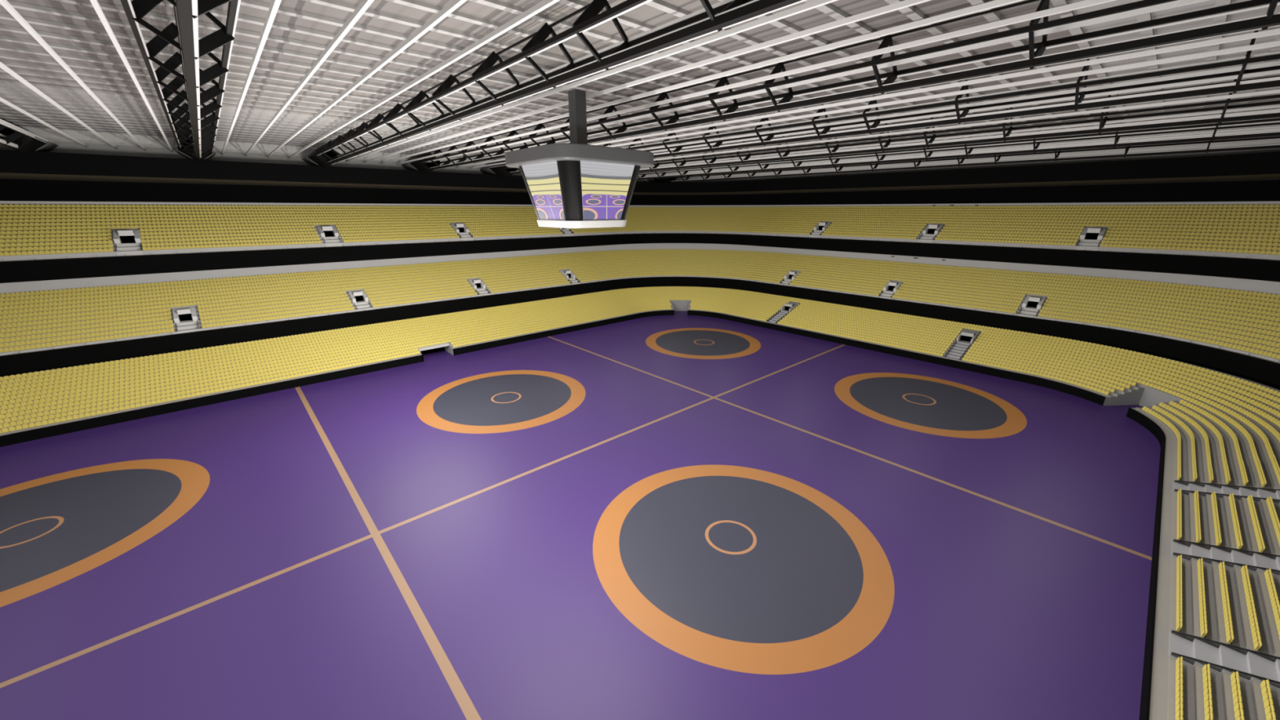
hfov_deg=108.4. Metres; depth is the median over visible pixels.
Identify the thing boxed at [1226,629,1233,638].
seat
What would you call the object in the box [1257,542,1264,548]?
seat
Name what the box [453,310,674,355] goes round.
wall
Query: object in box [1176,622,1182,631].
seat
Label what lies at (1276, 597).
seat
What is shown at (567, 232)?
entrance
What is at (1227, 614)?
seat
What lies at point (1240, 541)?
seat
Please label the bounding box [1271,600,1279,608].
seat
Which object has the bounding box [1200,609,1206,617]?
seat
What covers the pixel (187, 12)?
roof truss
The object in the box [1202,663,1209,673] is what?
seat
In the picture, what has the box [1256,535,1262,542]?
seat
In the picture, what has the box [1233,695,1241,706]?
seat
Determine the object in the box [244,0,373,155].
ceiling beam
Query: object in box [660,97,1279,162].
ceiling beam
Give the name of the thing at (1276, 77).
ceiling beam
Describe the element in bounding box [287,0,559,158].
ceiling beam
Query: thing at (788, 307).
entrance
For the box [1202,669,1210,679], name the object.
seat
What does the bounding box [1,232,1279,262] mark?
balcony railing
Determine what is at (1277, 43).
ceiling beam
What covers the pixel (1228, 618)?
seat
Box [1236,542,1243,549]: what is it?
seat
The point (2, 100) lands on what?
ceiling beam
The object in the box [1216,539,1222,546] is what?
seat
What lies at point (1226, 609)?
seat
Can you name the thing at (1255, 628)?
seat
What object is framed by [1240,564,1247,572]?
seat
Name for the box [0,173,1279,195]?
trim
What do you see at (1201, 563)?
seat
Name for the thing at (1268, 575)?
seat
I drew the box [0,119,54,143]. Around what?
ceiling beam
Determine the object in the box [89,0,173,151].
ceiling beam
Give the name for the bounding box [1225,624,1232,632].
seat
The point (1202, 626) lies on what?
seat
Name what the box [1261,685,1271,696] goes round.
seat
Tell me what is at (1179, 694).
seat
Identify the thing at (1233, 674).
seat
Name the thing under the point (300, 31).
ceiling
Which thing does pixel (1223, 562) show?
seat
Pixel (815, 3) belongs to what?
ceiling beam
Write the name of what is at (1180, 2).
ceiling beam
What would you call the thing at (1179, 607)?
seat
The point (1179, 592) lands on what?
seat
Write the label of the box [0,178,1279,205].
wall
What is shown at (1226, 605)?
seat
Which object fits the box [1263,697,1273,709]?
seat
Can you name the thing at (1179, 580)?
seat
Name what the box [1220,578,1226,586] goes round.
seat
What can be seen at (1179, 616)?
seat
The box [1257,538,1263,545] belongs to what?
seat
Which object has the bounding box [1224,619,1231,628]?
seat
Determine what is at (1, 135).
ceiling beam
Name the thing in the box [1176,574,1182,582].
seat
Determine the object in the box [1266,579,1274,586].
seat
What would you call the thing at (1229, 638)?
seat
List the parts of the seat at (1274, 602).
folding seat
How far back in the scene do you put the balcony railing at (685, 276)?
78.55 m
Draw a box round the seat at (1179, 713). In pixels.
[1175,709,1182,719]
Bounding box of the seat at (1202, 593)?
[1198,590,1204,597]
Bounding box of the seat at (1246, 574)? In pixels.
[1241,572,1248,579]
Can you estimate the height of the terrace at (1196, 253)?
11.044 m
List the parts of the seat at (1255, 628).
folding seat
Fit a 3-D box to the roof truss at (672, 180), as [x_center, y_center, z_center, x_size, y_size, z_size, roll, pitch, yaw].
[47.742,-38.502,89.975,4.620,3.694,137.148,-16,24,-40]
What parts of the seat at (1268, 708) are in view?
folding seat, backrest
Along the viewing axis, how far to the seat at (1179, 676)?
25.70 m
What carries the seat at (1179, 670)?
on the terrace at (1162, 694)
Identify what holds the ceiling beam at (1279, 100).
attached to the wall at (156, 147)
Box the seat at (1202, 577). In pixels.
[1197,574,1204,582]
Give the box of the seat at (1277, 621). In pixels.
[1275,617,1279,626]
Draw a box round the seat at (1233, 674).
[1230,671,1238,680]
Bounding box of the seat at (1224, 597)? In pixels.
[1222,594,1228,602]
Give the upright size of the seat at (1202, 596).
0.550 m
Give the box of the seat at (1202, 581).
[1198,578,1204,585]
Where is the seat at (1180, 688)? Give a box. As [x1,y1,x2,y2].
[1175,684,1182,694]
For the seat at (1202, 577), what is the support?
on the terrace at (1162, 694)
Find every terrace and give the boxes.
[0,200,1279,262]
[0,243,1279,364]
[0,286,1279,719]
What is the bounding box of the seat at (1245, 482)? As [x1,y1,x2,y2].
[1243,479,1248,485]
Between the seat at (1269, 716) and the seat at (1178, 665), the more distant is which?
the seat at (1178, 665)
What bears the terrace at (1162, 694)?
on the floor
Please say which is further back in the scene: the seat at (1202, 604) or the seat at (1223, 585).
the seat at (1223, 585)
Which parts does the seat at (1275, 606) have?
folding seat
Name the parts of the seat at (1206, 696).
folding seat, backrest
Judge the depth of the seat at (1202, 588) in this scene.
31.25 m
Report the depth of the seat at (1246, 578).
31.32 m
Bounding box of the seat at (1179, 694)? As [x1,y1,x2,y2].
[1175,690,1182,700]
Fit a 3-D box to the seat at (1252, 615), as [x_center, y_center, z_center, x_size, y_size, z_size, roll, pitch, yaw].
[37.818,15.846,28.486,0.481,0.550,0.207,-16,24,-40]
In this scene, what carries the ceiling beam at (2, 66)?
attached to the wall at (156, 147)
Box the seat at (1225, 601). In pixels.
[1222,598,1229,606]
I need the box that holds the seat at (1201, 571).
[1197,568,1203,575]
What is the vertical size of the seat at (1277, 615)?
0.550 m
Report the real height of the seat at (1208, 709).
0.550 m
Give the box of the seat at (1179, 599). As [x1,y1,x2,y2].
[1176,596,1182,604]
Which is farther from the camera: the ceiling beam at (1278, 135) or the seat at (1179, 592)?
the ceiling beam at (1278, 135)
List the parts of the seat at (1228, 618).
folding seat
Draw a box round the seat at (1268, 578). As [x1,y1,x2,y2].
[1266,575,1273,583]
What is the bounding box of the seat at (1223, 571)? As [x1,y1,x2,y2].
[1218,568,1225,575]
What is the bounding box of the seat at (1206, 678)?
[1202,675,1210,684]
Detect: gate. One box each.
[417,342,454,361]
[671,300,689,311]
[1102,385,1182,408]
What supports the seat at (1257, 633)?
on the terrace at (1162, 694)
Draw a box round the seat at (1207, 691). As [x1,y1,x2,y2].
[1203,686,1211,696]
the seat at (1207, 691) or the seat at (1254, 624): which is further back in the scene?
the seat at (1254, 624)
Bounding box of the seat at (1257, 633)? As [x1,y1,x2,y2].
[1252,630,1260,639]
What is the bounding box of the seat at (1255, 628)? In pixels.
[1251,625,1258,634]
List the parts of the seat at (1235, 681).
folding seat, backrest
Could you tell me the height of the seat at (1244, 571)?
0.550 m
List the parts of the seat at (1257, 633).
folding seat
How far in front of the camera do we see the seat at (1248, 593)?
30.05 m
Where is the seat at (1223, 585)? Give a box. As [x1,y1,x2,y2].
[1220,582,1226,590]
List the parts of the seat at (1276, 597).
folding seat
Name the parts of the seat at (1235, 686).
folding seat, backrest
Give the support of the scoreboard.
hanging from the ceiling beam at (905, 3)
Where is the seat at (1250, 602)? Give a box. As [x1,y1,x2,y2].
[1246,599,1253,607]
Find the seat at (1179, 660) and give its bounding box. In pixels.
[1175,656,1182,666]
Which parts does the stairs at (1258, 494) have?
guard panel, guard panel, rail, rail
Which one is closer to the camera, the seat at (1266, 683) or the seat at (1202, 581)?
the seat at (1266, 683)
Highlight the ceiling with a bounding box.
[0,0,1279,170]
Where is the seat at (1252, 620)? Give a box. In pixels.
[1249,616,1257,625]
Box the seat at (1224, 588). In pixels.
[1221,586,1227,594]
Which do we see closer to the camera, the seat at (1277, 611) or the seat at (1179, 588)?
the seat at (1277, 611)
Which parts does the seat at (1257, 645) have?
folding seat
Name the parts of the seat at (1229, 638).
folding seat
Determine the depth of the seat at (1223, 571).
32.37 m
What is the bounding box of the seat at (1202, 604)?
[1199,601,1205,609]
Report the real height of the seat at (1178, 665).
0.550 m
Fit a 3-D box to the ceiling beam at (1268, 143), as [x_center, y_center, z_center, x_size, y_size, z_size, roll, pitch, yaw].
[56.532,-41.025,97.476,0.198,0.231,137.148,-16,24,-40]
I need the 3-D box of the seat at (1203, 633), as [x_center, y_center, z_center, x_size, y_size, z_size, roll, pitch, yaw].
[34.359,16.626,28.111,0.481,0.550,0.207,-16,24,-40]
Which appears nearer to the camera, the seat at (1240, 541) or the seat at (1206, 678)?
the seat at (1206, 678)
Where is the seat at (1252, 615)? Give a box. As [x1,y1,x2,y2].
[1248,612,1256,620]
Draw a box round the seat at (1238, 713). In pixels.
[1234,708,1243,719]
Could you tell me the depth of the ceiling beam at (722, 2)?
27.70 m
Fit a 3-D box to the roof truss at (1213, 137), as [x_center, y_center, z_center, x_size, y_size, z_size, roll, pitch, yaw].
[35.480,-35.078,79.479,4.620,3.694,137.148,-16,24,-40]
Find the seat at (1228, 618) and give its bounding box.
[1224,615,1231,624]
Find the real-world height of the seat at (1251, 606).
0.550 m
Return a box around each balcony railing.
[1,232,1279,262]
[17,275,1279,363]
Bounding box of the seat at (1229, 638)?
[1226,634,1234,644]
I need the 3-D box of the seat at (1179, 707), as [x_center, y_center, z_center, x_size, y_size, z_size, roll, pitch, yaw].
[28.213,18.248,24.143,0.481,0.550,0.207,-16,24,-40]
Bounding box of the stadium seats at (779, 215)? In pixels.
[0,204,1279,640]
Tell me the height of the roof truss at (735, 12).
3.694 m
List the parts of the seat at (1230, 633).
folding seat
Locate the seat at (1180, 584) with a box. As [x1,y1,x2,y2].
[1176,582,1182,589]
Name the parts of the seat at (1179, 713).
folding seat, backrest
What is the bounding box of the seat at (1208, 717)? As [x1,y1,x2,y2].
[1204,712,1213,719]
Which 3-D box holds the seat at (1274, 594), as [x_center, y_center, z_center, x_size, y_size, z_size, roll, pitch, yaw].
[40.652,15.148,29.618,0.481,0.550,0.207,-16,24,-40]
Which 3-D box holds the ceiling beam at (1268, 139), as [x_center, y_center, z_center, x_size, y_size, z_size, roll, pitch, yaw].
[52.065,-39.778,93.653,0.198,0.231,137.148,-16,24,-40]
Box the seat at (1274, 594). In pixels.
[1269,591,1277,599]
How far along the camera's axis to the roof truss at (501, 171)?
38.49 m
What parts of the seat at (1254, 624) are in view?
folding seat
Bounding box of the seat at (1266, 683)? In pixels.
[1260,679,1269,689]
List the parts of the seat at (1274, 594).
folding seat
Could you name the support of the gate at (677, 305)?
on the floor
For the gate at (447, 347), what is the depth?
88.29 m
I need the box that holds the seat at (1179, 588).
[1176,585,1182,592]
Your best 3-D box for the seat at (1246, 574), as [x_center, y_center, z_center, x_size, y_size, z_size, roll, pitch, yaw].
[41.498,14.819,31.636,0.481,0.550,0.207,-16,24,-40]
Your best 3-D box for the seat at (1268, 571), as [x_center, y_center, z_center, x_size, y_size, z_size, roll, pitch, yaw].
[42.860,14.532,31.508,0.481,0.550,0.207,-16,24,-40]
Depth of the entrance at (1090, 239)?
84.07 m
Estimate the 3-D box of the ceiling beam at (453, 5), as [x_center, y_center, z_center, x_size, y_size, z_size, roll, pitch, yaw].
[-19.402,-19.824,32.479,0.198,0.231,137.148,-16,24,-40]
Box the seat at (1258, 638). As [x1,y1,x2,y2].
[1253,635,1261,644]
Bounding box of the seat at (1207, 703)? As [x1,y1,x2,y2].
[1204,699,1212,710]
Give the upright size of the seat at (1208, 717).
0.550 m
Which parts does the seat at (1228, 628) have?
folding seat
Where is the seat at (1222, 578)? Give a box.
[1219,575,1226,582]
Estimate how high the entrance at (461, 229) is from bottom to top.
4.056 m
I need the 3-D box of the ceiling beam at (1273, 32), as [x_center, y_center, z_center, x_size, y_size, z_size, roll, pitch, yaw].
[5.165,-26.683,53.507,0.198,0.231,137.148,-16,24,-40]
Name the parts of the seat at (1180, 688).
folding seat, backrest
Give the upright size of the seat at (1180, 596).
0.550 m
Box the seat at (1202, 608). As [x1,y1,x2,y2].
[1199,605,1205,613]
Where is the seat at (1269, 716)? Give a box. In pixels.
[1266,711,1275,719]
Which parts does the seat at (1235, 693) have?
folding seat, backrest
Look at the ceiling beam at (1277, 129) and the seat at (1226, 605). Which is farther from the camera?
the ceiling beam at (1277, 129)
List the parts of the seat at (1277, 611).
folding seat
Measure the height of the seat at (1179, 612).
0.550 m
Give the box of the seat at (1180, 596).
[1176,593,1182,600]
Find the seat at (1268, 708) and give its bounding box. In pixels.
[1264,705,1274,715]
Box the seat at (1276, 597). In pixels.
[1270,595,1278,604]
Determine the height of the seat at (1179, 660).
0.550 m
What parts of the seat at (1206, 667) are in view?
folding seat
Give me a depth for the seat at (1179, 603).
30.42 m
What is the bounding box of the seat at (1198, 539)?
[1195,536,1201,542]
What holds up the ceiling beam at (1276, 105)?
attached to the wall at (156, 147)
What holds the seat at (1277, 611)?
on the terrace at (1162, 694)
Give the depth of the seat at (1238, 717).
22.97 m
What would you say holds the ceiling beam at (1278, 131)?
attached to the wall at (156, 147)
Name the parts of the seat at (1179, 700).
folding seat, backrest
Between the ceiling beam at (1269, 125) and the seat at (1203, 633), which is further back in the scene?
the ceiling beam at (1269, 125)
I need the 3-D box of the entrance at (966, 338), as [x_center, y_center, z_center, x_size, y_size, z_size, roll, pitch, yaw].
[59.035,-2.817,84.503,10.395,3.784,2.464,-16,24,-40]
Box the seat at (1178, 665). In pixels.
[1175,662,1182,671]
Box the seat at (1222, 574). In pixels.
[1219,571,1226,579]
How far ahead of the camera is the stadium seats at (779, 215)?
83.04 m
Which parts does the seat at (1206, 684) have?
folding seat, backrest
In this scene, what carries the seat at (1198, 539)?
on the terrace at (1162, 694)
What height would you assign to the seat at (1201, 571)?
0.550 m
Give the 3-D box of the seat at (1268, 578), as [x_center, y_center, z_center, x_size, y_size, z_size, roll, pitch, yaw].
[42.124,14.737,30.878,0.481,0.550,0.207,-16,24,-40]
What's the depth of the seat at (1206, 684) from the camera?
24.96 m
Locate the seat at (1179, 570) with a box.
[1176,568,1182,574]
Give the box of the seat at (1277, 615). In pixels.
[1274,613,1279,622]
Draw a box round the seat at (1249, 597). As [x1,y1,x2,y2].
[1245,595,1253,603]
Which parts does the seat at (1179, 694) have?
folding seat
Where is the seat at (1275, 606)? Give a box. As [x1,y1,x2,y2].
[1272,604,1279,612]
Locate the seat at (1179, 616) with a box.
[1176,613,1182,621]
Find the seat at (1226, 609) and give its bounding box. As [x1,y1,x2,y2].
[1223,606,1230,615]
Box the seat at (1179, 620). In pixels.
[1176,617,1182,625]
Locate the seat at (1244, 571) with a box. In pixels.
[1241,568,1248,576]
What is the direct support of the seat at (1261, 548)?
on the terrace at (1162, 694)
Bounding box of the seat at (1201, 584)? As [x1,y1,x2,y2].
[1198,582,1204,589]
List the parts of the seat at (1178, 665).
folding seat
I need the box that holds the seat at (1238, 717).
[1235,715,1244,719]
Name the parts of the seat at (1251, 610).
folding seat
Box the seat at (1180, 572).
[1176,571,1182,578]
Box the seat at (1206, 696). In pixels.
[1204,693,1212,703]
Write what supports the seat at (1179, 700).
on the terrace at (1162, 694)
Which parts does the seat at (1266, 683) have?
folding seat, backrest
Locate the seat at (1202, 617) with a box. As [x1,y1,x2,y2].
[1200,614,1206,622]
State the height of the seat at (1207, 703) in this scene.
0.550 m
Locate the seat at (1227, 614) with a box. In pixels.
[1223,610,1231,618]
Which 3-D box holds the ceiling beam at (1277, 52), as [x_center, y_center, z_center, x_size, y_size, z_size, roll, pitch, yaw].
[9.632,-27.930,57.331,0.198,0.231,137.148,-16,24,-40]
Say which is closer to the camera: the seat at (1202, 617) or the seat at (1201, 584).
the seat at (1202, 617)
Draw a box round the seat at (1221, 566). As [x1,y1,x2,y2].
[1218,564,1225,572]
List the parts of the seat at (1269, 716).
folding seat, backrest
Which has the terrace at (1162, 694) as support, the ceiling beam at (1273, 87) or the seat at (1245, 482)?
the seat at (1245, 482)
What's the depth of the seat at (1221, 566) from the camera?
32.70 m
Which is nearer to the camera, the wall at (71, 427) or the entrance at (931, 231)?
the wall at (71, 427)
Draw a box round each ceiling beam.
[0,0,146,150]
[0,62,117,148]
[0,97,88,146]
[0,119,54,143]
[0,133,22,143]
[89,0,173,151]
[221,0,281,155]
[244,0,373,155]
[266,0,466,157]
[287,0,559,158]
[317,0,652,155]
[327,0,733,159]
[345,0,838,161]
[363,0,930,163]
[380,0,1023,164]
[395,0,1115,164]
[422,0,1208,163]
[440,2,1279,164]
[454,28,1279,168]
[468,40,1279,168]
[489,51,1279,168]
[504,60,1279,168]
[517,69,1279,169]
[517,76,1279,171]
[637,128,1279,177]
[638,124,1279,175]
[638,125,1279,176]
[639,120,1279,173]
[640,108,1279,169]
[642,117,1279,172]
[650,130,1279,177]
[653,89,1279,160]
[653,104,1279,166]
[654,87,1274,158]
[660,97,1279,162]
[660,99,1279,163]
[678,138,1279,178]
[681,135,1279,177]
[693,139,1279,178]
[712,142,1279,177]
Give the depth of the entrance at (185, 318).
75.30 m
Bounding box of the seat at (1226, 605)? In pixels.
[1222,602,1230,610]
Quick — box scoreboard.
[504,88,653,228]
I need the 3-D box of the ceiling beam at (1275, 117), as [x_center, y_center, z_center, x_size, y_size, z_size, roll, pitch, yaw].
[34.199,-34.789,78.359,0.198,0.231,137.148,-16,24,-40]
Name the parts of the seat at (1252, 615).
folding seat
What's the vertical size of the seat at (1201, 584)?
0.550 m
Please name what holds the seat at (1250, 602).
on the terrace at (1162, 694)
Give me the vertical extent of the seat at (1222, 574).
0.550 m
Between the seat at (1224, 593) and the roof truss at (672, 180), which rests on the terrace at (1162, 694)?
the seat at (1224, 593)
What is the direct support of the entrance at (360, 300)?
on the terrace at (1250, 285)
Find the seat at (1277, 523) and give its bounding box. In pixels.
[1273,521,1279,528]
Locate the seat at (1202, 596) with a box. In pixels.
[1199,593,1204,600]
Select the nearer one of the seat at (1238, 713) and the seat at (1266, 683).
the seat at (1238, 713)
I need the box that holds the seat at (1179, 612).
[1176,608,1182,617]
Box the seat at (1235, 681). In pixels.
[1231,676,1239,687]
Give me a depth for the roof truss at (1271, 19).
28.38 m
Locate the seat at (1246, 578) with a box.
[1242,575,1249,582]
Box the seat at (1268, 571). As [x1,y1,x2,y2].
[1264,568,1271,576]
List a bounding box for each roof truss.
[0,117,58,153]
[120,0,240,161]
[302,0,806,168]
[400,0,1279,173]
[479,30,1279,176]
[636,109,1279,179]
[639,75,1279,172]
[647,136,1279,183]
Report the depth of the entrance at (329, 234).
92.54 m
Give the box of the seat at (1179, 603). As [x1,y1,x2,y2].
[1176,600,1182,608]
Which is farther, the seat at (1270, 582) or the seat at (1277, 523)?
the seat at (1277, 523)
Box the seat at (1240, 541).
[1236,538,1242,546]
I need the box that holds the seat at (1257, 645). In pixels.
[1253,640,1262,651]
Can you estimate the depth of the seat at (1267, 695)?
23.75 m
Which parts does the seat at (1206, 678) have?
folding seat, backrest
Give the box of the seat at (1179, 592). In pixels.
[1176,589,1182,596]
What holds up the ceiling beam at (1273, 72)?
attached to the wall at (156, 147)
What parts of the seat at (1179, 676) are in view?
folding seat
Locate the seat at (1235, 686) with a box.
[1231,683,1239,693]
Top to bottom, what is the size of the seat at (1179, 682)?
0.550 m
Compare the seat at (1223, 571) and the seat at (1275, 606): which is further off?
the seat at (1223, 571)
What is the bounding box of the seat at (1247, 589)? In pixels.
[1244,586,1251,595]
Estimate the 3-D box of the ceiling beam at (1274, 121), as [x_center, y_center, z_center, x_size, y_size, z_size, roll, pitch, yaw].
[36.432,-35.413,80.271,0.198,0.231,137.148,-16,24,-40]
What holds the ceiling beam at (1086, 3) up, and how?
attached to the wall at (156, 147)
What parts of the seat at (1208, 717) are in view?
folding seat, backrest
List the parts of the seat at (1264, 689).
folding seat, backrest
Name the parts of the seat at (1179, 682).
folding seat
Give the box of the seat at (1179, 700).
[1175,696,1182,706]
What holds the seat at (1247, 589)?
on the terrace at (1162, 694)
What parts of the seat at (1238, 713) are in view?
folding seat, backrest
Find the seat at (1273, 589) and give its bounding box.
[1268,587,1275,595]
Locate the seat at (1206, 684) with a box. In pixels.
[1203,680,1211,690]
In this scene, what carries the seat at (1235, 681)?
on the terrace at (1162, 694)
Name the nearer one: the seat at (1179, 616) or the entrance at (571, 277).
the seat at (1179, 616)
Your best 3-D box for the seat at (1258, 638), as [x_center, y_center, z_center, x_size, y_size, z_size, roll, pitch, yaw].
[35.978,16.360,26.911,0.481,0.550,0.207,-16,24,-40]
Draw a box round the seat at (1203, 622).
[1200,618,1206,627]
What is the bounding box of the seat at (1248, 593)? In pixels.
[1244,591,1252,599]
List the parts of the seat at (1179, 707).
folding seat, backrest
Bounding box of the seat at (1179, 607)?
[1176,604,1182,613]
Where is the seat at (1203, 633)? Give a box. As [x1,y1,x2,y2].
[1200,627,1207,638]
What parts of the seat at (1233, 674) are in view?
folding seat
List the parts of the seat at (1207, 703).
folding seat, backrest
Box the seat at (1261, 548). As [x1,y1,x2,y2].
[1258,545,1265,552]
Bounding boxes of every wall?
[0,127,1279,182]
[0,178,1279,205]
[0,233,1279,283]
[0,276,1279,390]
[0,407,1165,719]
[20,355,422,441]
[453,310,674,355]
[687,310,1106,405]
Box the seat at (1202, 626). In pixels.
[1200,623,1207,631]
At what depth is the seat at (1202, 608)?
29.70 m
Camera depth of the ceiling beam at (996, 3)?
27.76 m
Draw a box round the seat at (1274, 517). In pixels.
[1271,515,1278,522]
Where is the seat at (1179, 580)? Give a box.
[1176,577,1182,585]
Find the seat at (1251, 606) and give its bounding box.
[1247,603,1254,611]
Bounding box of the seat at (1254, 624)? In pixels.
[1250,621,1257,630]
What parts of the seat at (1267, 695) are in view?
folding seat, backrest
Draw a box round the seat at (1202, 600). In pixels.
[1199,597,1205,605]
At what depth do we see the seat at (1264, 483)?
41.11 m
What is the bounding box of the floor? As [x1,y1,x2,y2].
[0,311,1160,719]
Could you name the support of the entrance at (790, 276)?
on the terrace at (1250, 285)
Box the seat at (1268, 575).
[1265,572,1272,579]
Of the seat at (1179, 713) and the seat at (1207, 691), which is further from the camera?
the seat at (1207, 691)
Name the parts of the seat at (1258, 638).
folding seat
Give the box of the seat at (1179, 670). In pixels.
[1175,666,1182,676]
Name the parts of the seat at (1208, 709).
folding seat, backrest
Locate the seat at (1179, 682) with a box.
[1175,678,1182,688]
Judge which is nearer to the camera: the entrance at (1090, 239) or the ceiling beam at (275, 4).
the ceiling beam at (275, 4)
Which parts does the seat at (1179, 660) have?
folding seat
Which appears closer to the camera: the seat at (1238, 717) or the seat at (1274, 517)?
the seat at (1238, 717)
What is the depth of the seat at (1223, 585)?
31.12 m
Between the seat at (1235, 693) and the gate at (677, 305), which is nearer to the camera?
the seat at (1235, 693)
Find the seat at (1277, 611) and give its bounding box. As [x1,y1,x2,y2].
[1273,608,1279,617]
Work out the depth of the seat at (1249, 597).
29.73 m
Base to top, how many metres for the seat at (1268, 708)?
0.550 m
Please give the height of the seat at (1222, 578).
0.550 m
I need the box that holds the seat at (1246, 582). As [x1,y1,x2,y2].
[1243,579,1249,586]
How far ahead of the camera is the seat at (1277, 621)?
27.78 m
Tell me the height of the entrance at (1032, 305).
3.351 m
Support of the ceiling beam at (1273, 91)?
attached to the wall at (156, 147)
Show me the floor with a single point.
(679, 516)
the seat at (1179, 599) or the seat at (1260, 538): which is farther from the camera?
the seat at (1260, 538)
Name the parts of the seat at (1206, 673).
folding seat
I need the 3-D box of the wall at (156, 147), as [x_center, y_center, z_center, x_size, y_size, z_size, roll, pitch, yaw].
[-6.538,-23.724,43.389,175.604,4.620,137.280,-16,24,-40]
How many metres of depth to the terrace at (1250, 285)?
87.00 m
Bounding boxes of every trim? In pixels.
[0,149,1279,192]
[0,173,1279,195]
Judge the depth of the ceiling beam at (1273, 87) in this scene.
43.69 m
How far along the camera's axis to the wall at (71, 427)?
65.07 m
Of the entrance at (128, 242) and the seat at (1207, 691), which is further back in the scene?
the entrance at (128, 242)
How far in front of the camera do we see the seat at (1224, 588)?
30.81 m
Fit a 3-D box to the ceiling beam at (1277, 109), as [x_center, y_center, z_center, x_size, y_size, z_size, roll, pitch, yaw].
[29.732,-33.542,74.536,0.198,0.231,137.148,-16,24,-40]
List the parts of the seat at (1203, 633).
backrest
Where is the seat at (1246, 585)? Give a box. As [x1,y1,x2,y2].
[1244,582,1250,591]
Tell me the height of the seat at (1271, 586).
0.550 m
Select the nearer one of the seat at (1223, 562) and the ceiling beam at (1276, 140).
the seat at (1223, 562)
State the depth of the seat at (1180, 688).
25.07 m
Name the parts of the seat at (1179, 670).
folding seat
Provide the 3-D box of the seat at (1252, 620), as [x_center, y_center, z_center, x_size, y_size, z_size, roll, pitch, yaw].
[37.450,15.949,28.171,0.481,0.550,0.207,-16,24,-40]
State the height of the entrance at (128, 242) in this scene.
4.056 m
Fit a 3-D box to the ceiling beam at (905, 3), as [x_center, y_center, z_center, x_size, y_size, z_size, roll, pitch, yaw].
[-8.235,-22.942,42.037,0.198,0.231,137.148,-16,24,-40]
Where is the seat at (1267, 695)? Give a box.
[1262,691,1271,702]
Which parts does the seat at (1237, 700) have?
folding seat, backrest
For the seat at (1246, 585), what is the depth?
30.68 m
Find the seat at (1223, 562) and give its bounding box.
[1218,561,1224,568]
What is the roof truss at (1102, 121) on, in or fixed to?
attached to the wall at (156, 147)
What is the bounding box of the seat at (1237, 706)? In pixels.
[1233,702,1242,712]
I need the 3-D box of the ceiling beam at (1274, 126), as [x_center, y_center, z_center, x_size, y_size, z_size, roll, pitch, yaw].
[40.899,-36.660,84.094,0.198,0.231,137.148,-16,24,-40]
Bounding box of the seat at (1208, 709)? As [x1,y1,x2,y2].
[1204,706,1213,715]
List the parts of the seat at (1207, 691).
folding seat, backrest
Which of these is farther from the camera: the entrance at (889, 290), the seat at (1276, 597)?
the entrance at (889, 290)
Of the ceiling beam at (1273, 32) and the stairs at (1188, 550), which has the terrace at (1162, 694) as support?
the stairs at (1188, 550)
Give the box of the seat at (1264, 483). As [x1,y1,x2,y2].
[1261,480,1266,487]
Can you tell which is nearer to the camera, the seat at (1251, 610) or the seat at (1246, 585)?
the seat at (1251, 610)
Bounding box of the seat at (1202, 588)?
[1198,586,1204,593]
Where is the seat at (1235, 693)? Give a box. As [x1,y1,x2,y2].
[1232,688,1240,699]
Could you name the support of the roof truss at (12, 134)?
attached to the wall at (156, 147)
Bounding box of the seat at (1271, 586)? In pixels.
[1267,583,1275,591]
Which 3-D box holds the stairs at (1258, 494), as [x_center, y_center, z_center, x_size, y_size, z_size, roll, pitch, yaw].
[54.363,11.731,39.902,2.464,3.784,10.395,-16,24,-40]
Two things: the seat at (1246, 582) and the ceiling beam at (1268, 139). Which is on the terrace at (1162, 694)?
the seat at (1246, 582)
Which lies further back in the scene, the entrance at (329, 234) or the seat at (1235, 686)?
the entrance at (329, 234)
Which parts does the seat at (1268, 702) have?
folding seat, backrest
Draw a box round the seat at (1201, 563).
[1197,560,1203,568]
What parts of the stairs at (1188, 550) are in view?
guard panel, guard panel, rail, rail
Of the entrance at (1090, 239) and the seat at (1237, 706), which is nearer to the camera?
the seat at (1237, 706)
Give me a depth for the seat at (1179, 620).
29.17 m
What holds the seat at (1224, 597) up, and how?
on the terrace at (1162, 694)
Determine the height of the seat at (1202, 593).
0.550 m
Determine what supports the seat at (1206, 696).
on the terrace at (1162, 694)
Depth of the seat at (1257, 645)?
26.56 m
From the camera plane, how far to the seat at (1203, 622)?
28.73 m
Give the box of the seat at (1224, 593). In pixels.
[1221,590,1228,598]
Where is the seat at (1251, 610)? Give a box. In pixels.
[1248,607,1255,615]
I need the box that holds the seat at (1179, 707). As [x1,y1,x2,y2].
[1175,702,1182,713]
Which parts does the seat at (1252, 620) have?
folding seat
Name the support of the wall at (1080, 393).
on the floor
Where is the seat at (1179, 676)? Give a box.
[1175,672,1182,682]
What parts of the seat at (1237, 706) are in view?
folding seat, backrest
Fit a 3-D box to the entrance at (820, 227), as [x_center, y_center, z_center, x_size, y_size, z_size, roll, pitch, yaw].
[47.589,-34.112,121.622,6.050,4.056,2.992,-16,24,-40]
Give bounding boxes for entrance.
[112,229,144,256]
[172,306,199,333]
[315,226,342,247]
[346,289,372,311]
[449,223,473,241]
[466,278,490,296]
[558,227,573,236]
[559,269,580,284]
[766,301,799,324]
[779,270,800,285]
[808,222,831,238]
[878,280,902,298]
[917,224,944,243]
[944,328,980,360]
[1017,294,1046,317]
[1075,227,1106,251]
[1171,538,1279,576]
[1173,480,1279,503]

